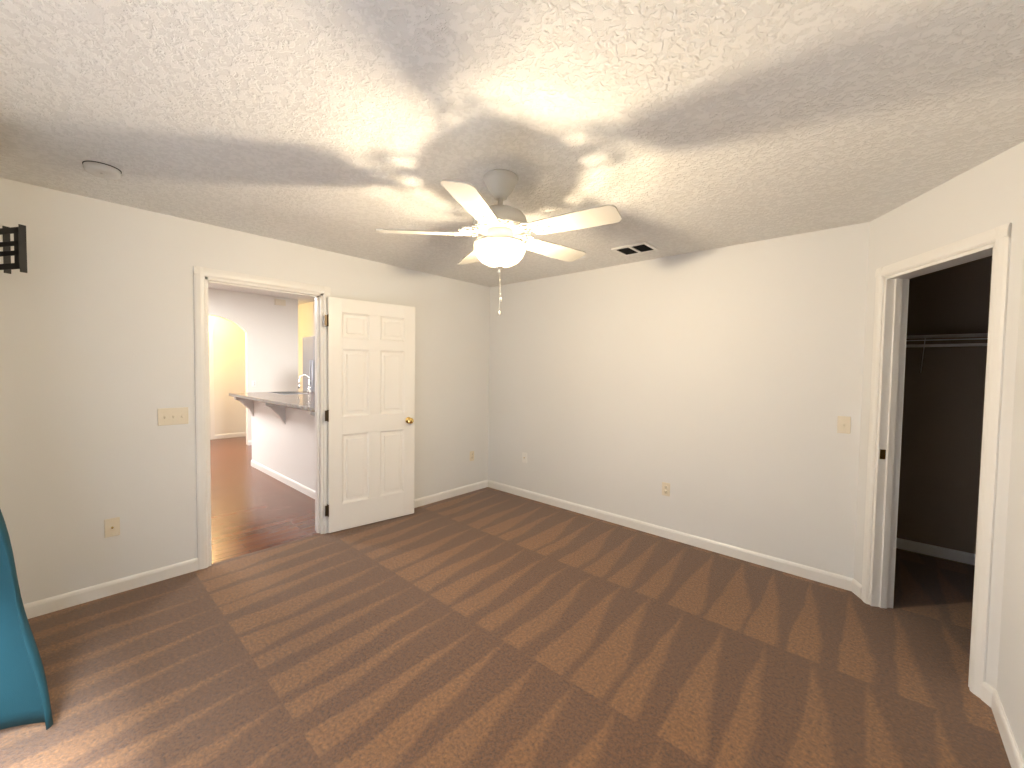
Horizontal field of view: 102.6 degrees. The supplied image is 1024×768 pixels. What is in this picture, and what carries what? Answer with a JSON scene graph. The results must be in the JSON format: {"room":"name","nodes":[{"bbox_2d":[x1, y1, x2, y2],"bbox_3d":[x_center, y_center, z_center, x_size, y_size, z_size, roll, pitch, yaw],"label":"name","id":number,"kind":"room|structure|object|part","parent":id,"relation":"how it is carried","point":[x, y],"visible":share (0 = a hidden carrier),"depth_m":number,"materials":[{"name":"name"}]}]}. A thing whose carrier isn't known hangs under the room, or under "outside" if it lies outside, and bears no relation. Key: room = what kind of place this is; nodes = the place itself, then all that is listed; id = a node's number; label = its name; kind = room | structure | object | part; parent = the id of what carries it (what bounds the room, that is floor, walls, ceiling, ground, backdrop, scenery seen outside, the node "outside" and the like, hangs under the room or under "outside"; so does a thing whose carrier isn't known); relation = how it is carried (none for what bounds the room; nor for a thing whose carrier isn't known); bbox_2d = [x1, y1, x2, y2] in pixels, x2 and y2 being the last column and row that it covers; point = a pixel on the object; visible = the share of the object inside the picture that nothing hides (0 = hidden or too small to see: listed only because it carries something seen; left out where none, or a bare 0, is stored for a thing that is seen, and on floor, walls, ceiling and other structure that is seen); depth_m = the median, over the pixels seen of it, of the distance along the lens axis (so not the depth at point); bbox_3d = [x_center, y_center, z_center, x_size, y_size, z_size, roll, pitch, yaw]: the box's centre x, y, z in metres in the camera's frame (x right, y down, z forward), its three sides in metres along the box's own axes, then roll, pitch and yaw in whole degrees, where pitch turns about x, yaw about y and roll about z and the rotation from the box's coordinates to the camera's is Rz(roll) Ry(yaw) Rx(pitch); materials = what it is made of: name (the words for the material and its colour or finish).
{"room":"empty bedroom","nodes":[
{"label":"empty bedroom","id":0,"kind":"room"},
{"bbox_2d":[209,315,245,434],"bbox_3d":[-6.152,-0.290,7.650,0.120,2.750,7.600,3,3,42],"label":"wall","id":1,"kind":"structure","parent":0,"point":[229,371],"depth_m":8.14,"materials":[{"name":"paint"}]},
{"bbox_2d":[209,330,214,439],"bbox_3d":[-6.098,0.027,7.623,0.020,2.120,0.920,3,3,42],"label":"door frame","id":2,"kind":"structure","parent":1,"relation":"attached to","point":[211,378],"depth_m":7.93,"materials":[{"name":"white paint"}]},
{"bbox_2d":[215,432,245,438],"bbox_3d":[-4.697,1.006,9.244,0.013,0.085,3.330,3,3,42],"label":"baseboard","id":3,"kind":"structure","parent":1,"relation":"attached to","point":[241,434],"depth_m":8.20,"materials":[{"name":"white paint"}]},
{"bbox_2d":[0,178,489,604],"bbox_3d":[-1.609,-0.077,3.616,0.120,2.750,4.090,3,3,42],"label":"wall","id":4,"kind":"structure","parent":0,"point":[97,359],"depth_m":2.60,"materials":[{"name":"white paint"}]},
{"bbox_2d":[104,517,119,537],"bbox_3d":[-2.502,0.899,2.567,0.016,0.115,0.070,3,3,42],"label":"outlet","id":5,"kind":"object","parent":4,"relation":"attached to","point":[111,527],"visible":1,"depth_m":2.57,"materials":[{"name":"beige plastic"}]},
{"bbox_2d":[158,407,187,425],"bbox_3d":[-2.286,0.219,2.769,0.022,0.115,0.162,3,3,42],"label":"switch plate","id":6,"kind":"object","parent":4,"relation":"attached to","point":[171,416],"visible":1,"depth_m":2.77,"materials":[{"name":"beige plastic"}]},
{"bbox_2d":[193,266,330,569],"bbox_3d":[-1.944,0.271,3.260,0.120,2.070,0.820,3,3,42],"label":"door frame","id":7,"kind":"structure","parent":4,"relation":"in","point":[318,412],"depth_m":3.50,"materials":[{"name":"white paint"}]},
{"bbox_2d":[325,297,414,532],"bbox_3d":[-1.282,0.270,3.769,0.837,2.030,0.179,-1,3,-40],"label":"bedroom door","id":8,"kind":"structure","parent":7,"relation":"attached to","point":[370,415],"depth_m":3.73,"materials":[{"name":"white paint"}]},
{"bbox_2d":[470,451,473,460],"bbox_3d":[-0.471,0.850,4.837,0.010,0.115,0.070,3,3,42],"label":"outlet","id":9,"kind":"object","parent":4,"relation":"attached to","point":[471,455],"visible":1,"depth_m":4.83,"materials":[{"name":"beige plastic"}]},
{"bbox_2d":[208,283,314,304],"bbox_3d":[-4.285,-1.617,5.946,7.080,0.080,7.600,3,3,42],"label":"ceiling","id":10,"kind":"structure","parent":0,"point":[303,299],"depth_m":7.31,"materials":[{"name":"white paint"}]},
{"bbox_2d":[298,301,314,390],"bbox_3d":[-2.575,-0.218,7.078,5.936,2.750,0.120,3,3,42],"label":"wall","id":11,"kind":"structure","parent":0,"point":[306,312],"depth_m":8.58,"materials":[{"name":"paint"}]},
{"bbox_2d":[0,487,1010,767],"bbox_3d":[0.825,1.412,2.295,5.430,0.060,5.320,3,3,42],"label":"floor","id":12,"kind":"structure","parent":0,"point":[486,627],"depth_m":2.05,"materials":[{"name":"brown carpet"}]},
{"bbox_2d":[0,0,1023,286],"bbox_3d":[0.828,-1.097,2.234,5.520,0.080,5.320,3,3,42],"label":"ceiling","id":13,"kind":"structure","parent":0,"point":[666,128],"depth_m":1.58,"materials":[{"name":"white paint"}]},
{"bbox_2d":[82,161,121,179],"bbox_3d":[-2.071,-1.073,2.073,0.142,0.042,0.142,3,3,42],"label":"smoke detector","id":14,"kind":"object","parent":13,"relation":"attached to","point":[102,170],"visible":1,"depth_m":2.04,"materials":[{"name":"white plastic"}]},
{"bbox_2d":[375,169,621,315],"bbox_3d":[-0.030,-0.712,2.134,1.202,0.707,1.196,3,3,42],"label":"ceiling fan","id":15,"kind":"object","parent":13,"relation":"hanging from","point":[500,220],"depth_m":2.03,"materials":[{"name":"white"}]},
{"bbox_3d":[-0.064,-0.668,2.130,0.268,0.116,0.268,3,3,42],"label":"fan light shade","id":16,"kind":"part","parent":15,"relation":"part of","materials":[{"name":"white glass"}]},
{"bbox_2d":[611,241,657,255],"bbox_3d":[0.992,-1.088,3.310,0.290,0.012,0.240,3,3,42],"label":"ceiling vent","id":17,"kind":"object","parent":13,"relation":"in","point":[636,248],"visible":1,"depth_m":3.29,"materials":[{"name":"white plastic"}]},
{"bbox_2d":[488,222,869,578],"bbox_3d":[1.050,0.106,3.903,3.470,2.440,0.120,3,3,42],"label":"wall","id":18,"kind":"structure","parent":0,"point":[719,390],"depth_m":3.36,"materials":[{"name":"white paint"}]},
{"bbox_2d":[24,480,1023,767],"bbox_3d":[0.774,1.339,2.286,5.300,0.085,5.000,3,3,42],"label":"baseboard","id":19,"kind":"structure","parent":18,"relation":"attached to","point":[990,698],"depth_m":2.95,"materials":[{"name":"white paint"}]},
{"bbox_2d":[522,452,526,462],"bbox_3d":[0.140,0.836,4.645,0.070,0.115,0.016,3,3,42],"label":"outlet plate","id":20,"kind":"object","parent":18,"relation":"attached to","point":[524,457],"visible":1,"depth_m":4.65,"materials":[{"name":"white plastic"}]},
{"bbox_2d":[662,482,669,496],"bbox_3d":[1.341,0.918,3.573,0.070,0.115,0.010,3,3,42],"label":"outlet","id":21,"kind":"object","parent":18,"relation":"attached to","point":[665,489],"visible":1,"depth_m":3.57,"materials":[{"name":"beige plastic"}]},
{"bbox_2d":[837,416,850,433],"bbox_3d":[2.230,0.275,2.754,0.070,0.115,0.022,3,3,42],"label":"light switch","id":22,"kind":"object","parent":18,"relation":"attached to","point":[843,424],"visible":1,"depth_m":2.76,"materials":[{"name":"beige plastic"}]},
{"bbox_2d":[854,141,1023,689],"bbox_3d":[2.284,0.184,2.262,0.138,2.440,1.077,1,2,11],"label":"wall","id":23,"kind":"structure","parent":0,"point":[987,195],"depth_m":1.93,"materials":[{"name":"white paint"}]},
{"bbox_2d":[861,223,1011,698],"bbox_3d":[2.260,0.350,2.197,0.136,2.112,0.824,1,2,10],"label":"door frame","id":24,"kind":"structure","parent":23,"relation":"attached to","point":[890,407],"depth_m":2.48,"materials":[{"name":"white paint"}]},
{"bbox_2d":[897,256,991,553],"bbox_3d":[3.442,0.163,3.292,2.950,2.440,0.100,3,3,42],"label":"wall","id":25,"kind":"structure","parent":0,"point":[942,431],"depth_m":3.23,"materials":[{"name":"paint"}]},
{"bbox_2d":[906,333,987,372],"bbox_3d":[3.308,-0.224,3.123,2.730,0.286,0.310,3,3,42],"label":"wire closet shelf","id":26,"kind":"object","parent":25,"relation":"attached to","point":[924,345],"visible":0.29,"depth_m":3.06,"materials":[{"name":"white metal"}]},
{"bbox_2d":[997,240,1023,761],"bbox_3d":[1.125,0.230,0.535,0.120,2.440,3.140,3,3,42],"label":"wall","id":27,"kind":"structure","parent":0,"point":[1010,685],"depth_m":1.65,"materials":[{"name":"white paint"}]},
{"bbox_3d":[-1.409,0.184,0.777,3.980,2.440,0.120,3,3,42],"label":"wall","id":28,"kind":"structure","parent":0,"visible":0},
{"bbox_2d":[0,224,26,273],"bbox_3d":[-2.652,-0.693,2.100,0.266,0.240,0.220,3,3,42],"label":"bracket","id":29,"kind":"object","parent":28,"relation":"attached to","point":[19,244],"visible":1,"depth_m":2.09,"materials":[{"name":"black metal"}]},
{"bbox_3d":[-1.446,-0.790,0.910,2.952,0.036,0.061,3,3,42],"label":"curtain rod","id":30,"kind":"object","parent":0,"visible":0},
{"bbox_2d":[0,509,52,729],"bbox_3d":[-2.150,0.264,1.727,0.781,2.130,0.254,3,3,42],"label":"curtain","id":31,"kind":"object","parent":30,"relation":"hanging from","point":[24,696],"visible":1,"depth_m":1.58,"materials":[{"name":"teal fabric"}]},
{"label":"outside","id":32,"kind":"structure","parent":0,"visible":0},
{"bbox_2d":[208,288,297,444],"bbox_3d":[-6.038,-0.231,6.072,0.120,2.750,5.400,3,3,42],"label":"wall","id":33,"kind":"structure","parent":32,"point":[266,325],"depth_m":7.58,"materials":[{"name":"paint"}]},
{"bbox_2d":[274,299,285,305],"bbox_3d":[-4.374,-1.538,7.733,0.050,0.110,0.180,3,3,42],"label":"door chime","id":34,"kind":"object","parent":33,"relation":"attached to","point":[280,302],"visible":0.98,"depth_m":7.71,"materials":[{"name":"beige plastic"}]},
{"bbox_2d":[210,436,318,563],"bbox_3d":[-4.293,1.202,6.019,7.170,0.060,7.600,3,3,42],"label":"floor","id":35,"kind":"structure","parent":32,"point":[253,509],"depth_m":4.20,"materials":[{"name":"brown wood"}]},
{"bbox_2d":[261,402,314,490],"bbox_3d":[-2.338,0.719,5.229,3.040,1.021,0.630,3,3,42],"label":"half wall","id":36,"kind":"structure","parent":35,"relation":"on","point":[283,432],"depth_m":4.95,"materials":[{"name":"white paint"}]},
{"bbox_2d":[229,390,314,413],"bbox_3d":[-2.473,0.191,5.095,3.100,0.040,1.030,3,3,42],"label":"countertop","id":37,"kind":"structure","parent":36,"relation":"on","point":[296,400],"depth_m":4.98,"materials":[{"name":"grey stone"}]},
{"bbox_2d":[251,460,314,498],"bbox_3d":[-2.645,1.194,4.921,3.053,0.085,0.013,3,3,42],"label":"baseboard","id":38,"kind":"structure","parent":36,"relation":"attached to","point":[305,490],"depth_m":5.04,"materials":[{"name":"white paint"}]},
{"bbox_2d":[303,336,314,391],"bbox_3d":[-2.990,0.189,6.872,0.900,1.940,0.745,3,3,42],"label":"fridge","id":39,"kind":"object","parent":35,"relation":"on","point":[309,356],"visible":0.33,"depth_m":6.73,"materials":[{"name":"grey metal"}]}
]}

